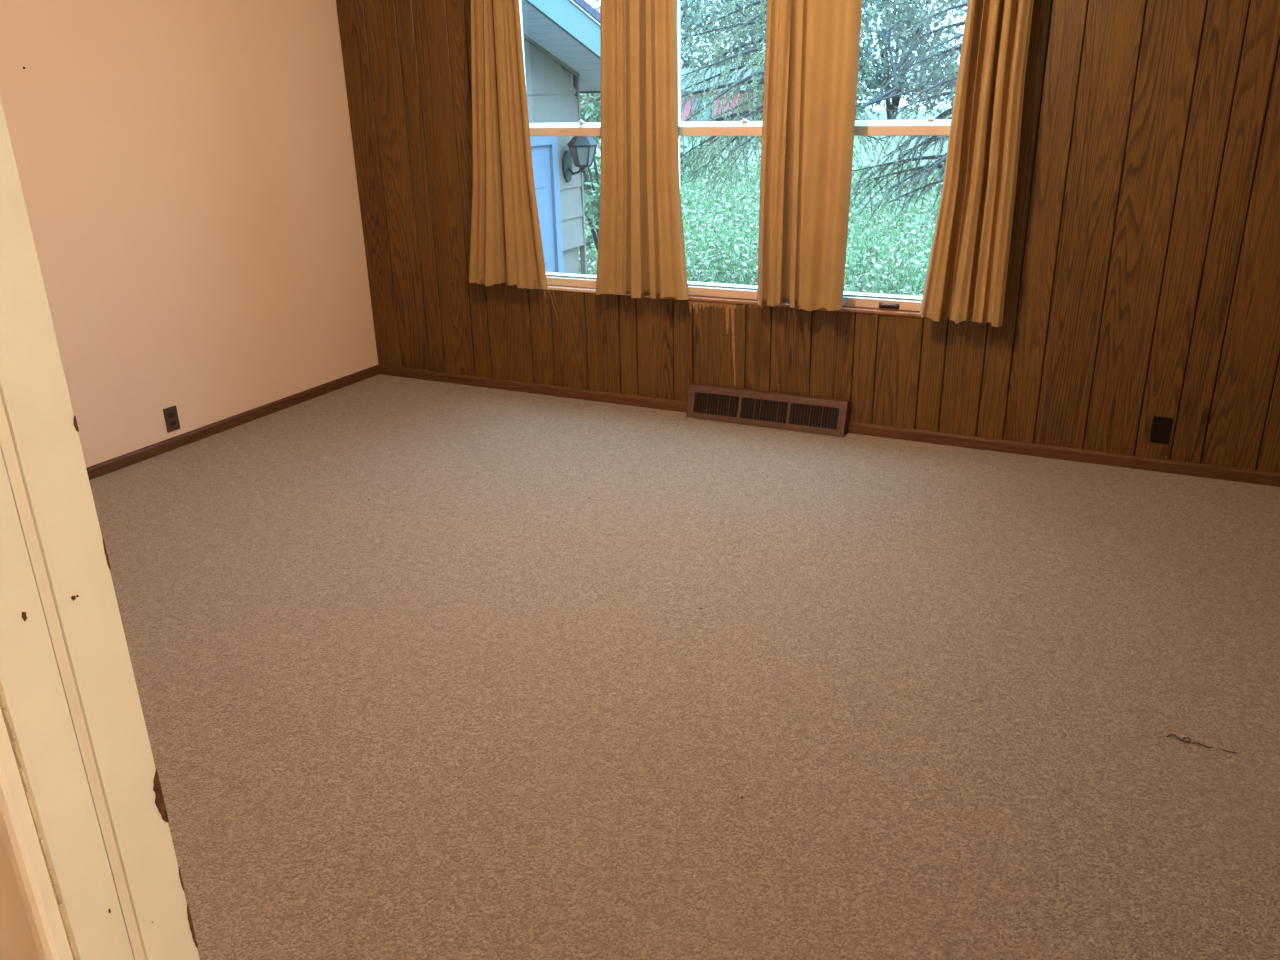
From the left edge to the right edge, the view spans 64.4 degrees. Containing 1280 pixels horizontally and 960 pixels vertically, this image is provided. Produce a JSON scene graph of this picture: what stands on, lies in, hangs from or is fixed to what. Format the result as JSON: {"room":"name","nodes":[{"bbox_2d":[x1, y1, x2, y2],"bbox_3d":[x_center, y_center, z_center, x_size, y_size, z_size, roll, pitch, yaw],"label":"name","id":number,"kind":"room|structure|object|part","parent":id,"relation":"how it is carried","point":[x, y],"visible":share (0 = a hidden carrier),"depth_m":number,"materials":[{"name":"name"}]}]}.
{"room":"empty living room","nodes":[
{"label":"empty living room","id":0,"kind":"room"},
{"bbox_2d":[0,0,378,467],"bbox_3d":[-2.490,-1.125,4.010,0.122,2.400,4.136,9,23,25],"label":"wall","id":1,"kind":"structure","parent":0,"point":[186,169],"depth_m":4.67,"materials":[{"name":"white paint"}]},
{"bbox_2d":[163,405,179,432],"bbox_3d":[-2.194,-0.286,4.762,0.009,0.115,0.072,9,23,25],"label":"power outlet","id":2,"kind":"object","parent":1,"relation":"attached to","point":[170,413],"visible":1,"depth_m":4.76,"materials":[{"name":"brown plastic"}]},
{"bbox_2d":[168,412,174,417],"bbox_3d":[-2.192,-0.304,4.754,0.003,0.025,0.034,9,23,25],"label":"socket","id":3,"kind":"object","parent":2,"relation":"attached to","point":[170,414],"depth_m":4.75,"materials":[{"name":"brown plastic"}]},
{"bbox_2d":[170,420,175,425],"bbox_3d":[-2.191,-0.268,4.768,0.003,0.025,0.034,9,23,25],"label":"socket","id":4,"kind":"object","parent":2,"relation":"attached to","point":[172,422],"depth_m":4.77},
{"bbox_2d":[86,365,378,479],"bbox_3d":[-2.440,0.004,4.338,0.013,0.054,3.983,9,23,25],"label":"baseboard","id":5,"kind":"structure","parent":1,"relation":"attached to","point":[100,469],"depth_m":5.02,"materials":[{"name":"brown wood"}]},
{"bbox_2d":[89,374,1279,959],"bbox_3d":[-0.461,0.825,2.348,5.720,0.160,6.120,9,23,25],"label":"floor","id":6,"kind":"structure","parent":0,"point":[422,669],"depth_m":2.77,"materials":[{"name":"beige carpet"}]},
{"bbox_2d":[336,0,1279,472],"bbox_3d":[0.670,-1.421,4.589,4.950,2.400,0.143,9,23,25],"label":"wall","id":7,"kind":"structure","parent":0,"point":[1143,281],"depth_m":4.24,"materials":[{"name":"brown wood"}]},
{"bbox_2d":[518,0,600,288],"bbox_3d":[-0.308,-1.695,5.015,0.720,1.510,0.152,9,23,25],"label":"window","id":8,"kind":"structure","parent":7,"relation":"in","point":[580,128],"depth_m":5.04,"materials":[{"name":"wood"},{"name":"varnished orange-brown wood"},{"name":"white paint"}]},
{"bbox_3d":[-0.306,-2.033,4.906,0.650,0.722,0.030,9,23,25],"label":"sash","id":9,"kind":"part","parent":8,"relation":"part of","materials":[{"name":"white metal"}]},
{"bbox_3d":[-0.308,-1.695,5.015,0.720,1.510,0.152,9,23,25],"label":"frame","id":10,"kind":"part","parent":8,"relation":"part of","materials":[{"name":"brown wood"}]},
{"bbox_3d":[-0.321,-1.708,4.985,0.524,0.040,0.026,9,23,25],"label":"meeting rail","id":11,"kind":"part","parent":8,"relation":"part of","materials":[{"name":"brown wood"}]},
{"bbox_3d":[-0.317,-1.740,4.982,0.610,0.022,0.046,9,23,25],"label":"meeting rail","id":12,"kind":"part","parent":8,"relation":"part of","materials":[{"name":"white metal"}]},
{"bbox_3d":[-0.307,-1.377,5.124,0.650,0.778,0.030,9,23,25],"label":"sash","id":13,"kind":"part","parent":8,"relation":"part of","materials":[{"name":"white metal"}]},
{"bbox_3d":[-0.308,-1.016,5.243,0.540,0.040,0.020,9,23,25],"label":"rail","id":14,"kind":"part","parent":8,"relation":"part of","materials":[{"name":"brown wood"}]},
{"bbox_2d":[517,285,648,296],"bbox_3d":[-0.290,-0.977,5.225,0.779,0.015,0.048,9,23,25],"label":"trim","id":15,"kind":"structure","parent":7,"relation":"attached to","point":[550,287],"depth_m":5.23,"materials":[{"name":"wood"}]},
{"bbox_2d":[663,0,799,308],"bbox_3d":[0.451,-1.574,4.653,0.720,1.510,0.152,9,23,25],"label":"window","id":16,"kind":"structure","parent":7,"relation":"in","point":[743,127],"depth_m":4.71,"materials":[{"name":"wood"},{"name":"varnished orange-brown wood"},{"name":"white paint"}]},
{"bbox_3d":[0.453,-1.911,4.544,0.650,0.722,0.030,9,23,25],"label":"sash","id":17,"kind":"part","parent":16,"relation":"part of","materials":[{"name":"white metal"}]},
{"bbox_3d":[0.185,-1.628,4.743,0.043,0.038,0.022,9,23,25],"label":"rail","id":18,"kind":"part","parent":16,"relation":"part of","materials":[{"name":"silver metal"}]},
{"bbox_3d":[0.442,-1.619,4.620,0.610,0.022,0.046,9,23,25],"label":"meeting rail","id":19,"kind":"part","parent":16,"relation":"part of","materials":[{"name":"white metal"}]},
{"bbox_3d":[0.452,-1.256,4.762,0.650,0.778,0.030,9,23,25],"label":"sash","id":20,"kind":"part","parent":16,"relation":"part of","materials":[{"name":"white metal"}]},
{"bbox_3d":[0.439,-1.586,4.623,0.524,0.040,0.026,9,23,25],"label":"meeting rail","id":21,"kind":"part","parent":16,"relation":"part of","materials":[{"name":"brown wood"}]},
{"bbox_3d":[0.451,-0.895,4.881,0.540,0.040,0.020,9,23,25],"label":"rail","id":22,"kind":"part","parent":16,"relation":"part of","materials":[{"name":"brown wood"}]},
{"bbox_3d":[0.451,-1.574,4.653,0.720,1.510,0.152,9,23,25],"label":"frame","id":23,"kind":"part","parent":16,"relation":"part of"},
{"bbox_2d":[686,383,848,437],"bbox_3d":[0.603,-0.342,4.908,0.802,0.160,0.075,9,23,25],"label":"floor vent","id":24,"kind":"object","parent":7,"relation":"attached to","point":[716,403],"visible":1,"depth_m":4.89,"materials":[{"name":"brown metal"}]},
{"bbox_2d":[694,392,739,416],"bbox_3d":[0.380,-0.371,5.013,0.235,0.100,0.040,9,23,25],"label":"grille","id":25,"kind":"object","parent":24,"relation":"attached to","point":[708,404],"depth_m":5.01,"materials":[{"name":"brown metal"}]},
{"bbox_2d":[740,398,787,423],"bbox_3d":[0.602,-0.336,4.907,0.235,0.100,0.040,9,23,25],"label":"grille","id":26,"kind":"object","parent":24,"relation":"attached to","point":[754,410],"depth_m":4.91,"materials":[{"name":"brown metal"}]},
{"bbox_2d":[789,403,838,429],"bbox_3d":[0.824,-0.301,4.801,0.235,0.100,0.040,9,23,25],"label":"grille","id":27,"kind":"object","parent":24,"relation":"attached to","point":[819,416],"depth_m":4.80,"materials":[{"name":"brown metal"}]},
{"bbox_2d":[649,295,987,321],"bbox_3d":[0.781,-0.805,4.710,1.620,0.015,0.054,9,23,25],"label":"trim","id":28,"kind":"structure","parent":7,"relation":"attached to","point":[691,297],"depth_m":4.63,"materials":[{"name":"brown wood"}]},
{"bbox_2d":[377,365,1279,486],"bbox_3d":[0.662,-0.301,4.946,4.950,0.054,0.013,9,23,25],"label":"baseboard","id":29,"kind":"structure","parent":7,"relation":"attached to","point":[990,444],"depth_m":4.59,"materials":[{"name":"brown wood"}]},
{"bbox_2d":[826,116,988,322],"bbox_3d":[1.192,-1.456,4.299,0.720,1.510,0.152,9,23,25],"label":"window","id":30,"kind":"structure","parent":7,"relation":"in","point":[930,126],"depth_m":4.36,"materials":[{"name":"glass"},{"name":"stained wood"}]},
{"bbox_3d":[0.927,-0.819,4.654,0.054,0.040,0.020,9,23,25],"label":"rail","id":31,"kind":"part","parent":30,"relation":"part of","materials":[{"name":"silver metal"}]},
{"bbox_3d":[0.927,-1.509,4.389,0.043,0.038,0.022,9,23,25],"label":"rail","id":32,"kind":"part","parent":30,"relation":"part of","materials":[{"name":"silver metal"}]},
{"bbox_3d":[1.194,-1.137,4.408,0.650,0.778,0.030,9,23,25],"label":"sash","id":33,"kind":"part","parent":30,"relation":"part of","materials":[{"name":"white metal"}]},
{"bbox_3d":[1.193,-0.777,4.527,0.540,0.040,0.020,9,23,25],"label":"rail","id":34,"kind":"part","parent":30,"relation":"part of","materials":[{"name":"brown wood"}]},
{"bbox_3d":[1.184,-1.500,4.266,0.610,0.022,0.046,9,23,25],"label":"meeting rail","id":35,"kind":"part","parent":30,"relation":"part of","materials":[{"name":"white metal"}]},
{"bbox_3d":[1.180,-1.468,4.269,0.524,0.040,0.026,9,23,25],"label":"meeting rail","id":36,"kind":"part","parent":30,"relation":"part of","materials":[{"name":"brown wood"}]},
{"bbox_3d":[1.192,-1.456,4.299,0.720,1.510,0.152,9,23,25],"label":"frame","id":37,"kind":"part","parent":30,"relation":"part of","materials":[{"name":"brown wood"}]},
{"bbox_2d":[1149,416,1172,443],"bbox_3d":[2.146,-0.205,4.185,0.072,0.112,0.009,9,23,25],"label":"power outlet","id":38,"kind":"object","parent":7,"relation":"attached to","point":[1161,426],"visible":1,"depth_m":4.18,"materials":[{"name":"black plastic"}]},
{"bbox_2d":[1156,432,1164,437],"bbox_3d":[2.145,-0.186,4.189,0.034,0.025,0.003,9,23,25],"label":"socket","id":39,"kind":"object","parent":38,"relation":"attached to","point":[1158,434],"depth_m":4.19,"materials":[{"name":"black plastic"}]},
{"bbox_2d":[1157,423,1165,428],"bbox_3d":[2.144,-0.222,4.176,0.034,0.025,0.003,9,23,25],"label":"socket","id":40,"kind":"object","parent":38,"relation":"attached to","point":[1159,425],"depth_m":4.17,"materials":[{"name":"black plastic"}]},
{"bbox_3d":[0.357,-2.338,4.271,2.900,0.026,0.070,9,23,25],"label":"curtain rod","id":41,"kind":"object","parent":7,"relation":"attached to","visible":0},
{"bbox_2d":[469,0,547,288],"bbox_3d":[-0.700,-1.769,4.989,0.505,1.636,0.079,9,23,25],"label":"curtain","id":42,"kind":"object","parent":41,"relation":"hanging from","point":[506,241],"visible":1,"depth_m":5.03,"materials":[{"name":"yellow fabric"}]},
{"bbox_2d":[596,0,688,299],"bbox_3d":[-0.002,-1.659,4.668,0.493,1.641,0.098,9,23,25],"label":"curtain","id":43,"kind":"object","parent":41,"relation":"hanging from","point":[641,248],"visible":1,"depth_m":4.70,"materials":[{"name":"yellow fabric"}]},
{"bbox_2d":[757,0,861,310],"bbox_3d":[0.719,-1.546,4.329,0.427,1.642,0.111,9,23,25],"label":"curtain","id":44,"kind":"object","parent":41,"relation":"hanging from","point":[812,48],"visible":1,"depth_m":4.35,"materials":[{"name":"yellow fabric"}]},
{"bbox_2d":[919,0,1033,326],"bbox_3d":[1.344,-1.440,4.026,0.345,1.650,0.102,9,23,25],"label":"curtain","id":45,"kind":"object","parent":41,"relation":"hanging from","point":[966,277],"visible":1,"depth_m":4.07,"materials":[{"name":"yellow fabric"}]},
{"bbox_3d":[-0.943,-0.028,1.052,5.720,2.400,0.113,9,23,25],"label":"wall","id":46,"kind":"structure","parent":0,"visible":0},
{"bbox_2d":[0,97,199,959],"bbox_3d":[0.018,0.253,0.639,1.440,2.130,0.144,9,23,25],"label":"door","id":47,"kind":"structure","parent":46,"relation":"in","point":[89,869],"depth_m":0.89,"materials":[{"name":"beige paint"}]},
{"bbox_3d":[-0.594,0.208,0.877,0.130,2.070,0.019,9,23,25],"label":"casing","id":48,"kind":"part","parent":47,"relation":"part of","materials":[{"name":"beige paint"}]},
{"label":"outside","id":49,"kind":"structure","parent":0,"visible":0},
{"bbox_2d":[578,108,951,295],"bbox_3d":[3.037,-11.652,35.394,70.000,1.060,59.820,9,23,25],"label":"lawn","id":50,"kind":"structure","parent":49,"point":[921,112],"depth_m":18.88,"materials":[{"name":"green plant"}]},
{"bbox_2d":[521,0,600,274],"bbox_3d":[-2.562,-2.639,8.298,4.065,3.862,3.800,9,23,25],"label":"house wing","id":51,"kind":"object","parent":50,"relation":"on","point":[561,38],"visible":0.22,"depth_m":8.33,"materials":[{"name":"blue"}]},
{"bbox_3d":[-0.853,-2.489,8.253,0.008,0.240,0.280,9,23,25],"label":"door panel","id":52,"kind":"part","parent":51,"relation":"part of","materials":[{"name":"blue paint"}]},
{"bbox_3d":[-0.843,-2.050,8.421,0.008,0.540,0.280,9,23,25],"label":"door panel","id":53,"kind":"part","parent":51,"relation":"part of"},
{"bbox_3d":[-0.935,-1.726,8.376,0.026,1.930,0.870,9,23,25],"label":"door","id":54,"kind":"part","parent":51,"relation":"part of","materials":[{"name":"blue paint"}]},
{"bbox_3d":[-0.918,-1.756,8.355,0.046,2.040,1.050,9,23,25],"label":"door trim","id":55,"kind":"part","parent":51,"relation":"part of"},
{"bbox_3d":[-0.516,-2.257,9.048,0.050,2.522,0.022,9,23,25],"label":"corner trim","id":56,"kind":"part","parent":51,"relation":"part of","materials":[{"name":"beige wood"}]},
{"bbox_2d":[563,136,597,181],"bbox_3d":[-0.500,-2.737,8.541,0.283,0.451,0.273,9,23,25],"label":"wall lantern","id":57,"kind":"object","parent":51,"relation":"attached to","point":[582,149],"visible":0.89,"depth_m":8.49,"materials":[{"name":"black metal"}]},
{"bbox_3d":[-0.615,-2.665,8.632,0.020,0.256,0.127,9,23,25],"label":"plate","id":58,"kind":"part","parent":57,"relation":"part of","materials":[{"name":"black metal"}]},
{"bbox_3d":[-0.546,-2.626,8.610,0.151,0.083,0.022,9,23,25],"label":"arm","id":59,"kind":"part","parent":57,"relation":"part of","materials":[{"name":"black metal"}]},
{"bbox_3d":[-0.479,-2.726,8.534,0.194,0.150,0.224,9,23,25],"label":"lantern glass","id":60,"kind":"part","parent":57,"relation":"part of","materials":[{"name":"glass"}]},
{"bbox_2d":[580,3,600,181],"bbox_3d":[-1.381,-8.862,23.288,3.899,4.168,3.918,-14,24,-30],"label":"shrub","id":61,"kind":"object","parent":50,"relation":"on","point":[597,95],"visible":0.02,"depth_m":22.81,"materials":[{"name":"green plant"}]},
{"bbox_2d":[578,93,702,263],"bbox_3d":[-0.355,-3.831,12.504,2.024,2.902,1.983,16,27,37],"label":"shrub","id":62,"kind":"object","parent":50,"relation":"on","point":[592,109],"visible":0.16,"depth_m":12.40,"materials":[{"name":"green plant"}]},
{"bbox_2d":[589,0,743,68],"bbox_3d":[0.728,-19.486,43.486,8.525,8.147,8.320,9,23,25],"label":"tree","id":63,"kind":"object","parent":50,"relation":"on","point":[686,16],"visible":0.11,"depth_m":42.97,"materials":[{"name":"green plant"}]},
{"bbox_2d":[681,66,764,121],"bbox_3d":[2.169,-14.249,38.337,5.200,2.400,3.600,9,23,25],"label":"barn","id":64,"kind":"object","parent":50,"relation":"on","point":[688,106],"visible":0.09,"depth_m":36.78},
{"bbox_2d":[599,0,896,202],"bbox_3d":[1.150,-4.426,11.510,3.593,4.750,4.556,9,23,25],"label":"spruce tree","id":65,"kind":"object","parent":50,"relation":"on","point":[725,142],"visible":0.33,"depth_m":10.95,"materials":[{"name":"green plant"}]},
{"bbox_2d":[578,155,943,295],"bbox_3d":[-0.848,-5.539,20.252,20.007,0.615,20.588,9,23,25],"label":"fallen leaves","id":66,"kind":"object","parent":50,"relation":"on","point":[872,160],"visible":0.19,"depth_m":16.08,"materials":[{"name":"green plant"}]},
{"bbox_2d":[680,0,878,119],"bbox_3d":[5.553,-18.393,41.975,8.280,7.045,8.263,9,23,25],"label":"tree","id":67,"kind":"object","parent":50,"relation":"on","point":[741,17],"visible":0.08,"depth_m":41.22,"materials":[{"name":"green plant"}]},
{"bbox_2d":[705,0,956,112],"bbox_3d":[2.744,-7.597,17.030,5.072,6.460,5.835,16,27,38],"label":"tree","id":68,"kind":"object","parent":50,"relation":"on","point":[876,98],"visible":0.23,"depth_m":17.57,"materials":[{"name":"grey plant"}]},
{"bbox_2d":[850,0,967,230],"bbox_3d":[3.255,-3.375,9.457,2.585,4.250,2.644,-8,22,-17],"label":"spruce tree","id":69,"kind":"object","parent":50,"relation":"on","point":[921,171],"visible":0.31,"depth_m":9.39,"materials":[{"name":"green plant"}]},
{"bbox_2d":[855,0,965,119],"bbox_3d":[9.514,-17.234,37.993,7.453,7.535,8.097,15,26,36],"label":"tree","id":70,"kind":"object","parent":50,"relation":"on","point":[892,104],"visible":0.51,"depth_m":37.13,"materials":[{"name":"green plant"}]},
{"bbox_2d":[947,0,966,103],"bbox_3d":[14.062,-15.507,32.924,8.484,8.048,8.294,9,23,25],"label":"tree","id":71,"kind":"object","parent":50,"relation":"on","point":[960,14],"visible":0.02,"depth_m":34.49,"materials":[{"name":"green plant"}]}
]}

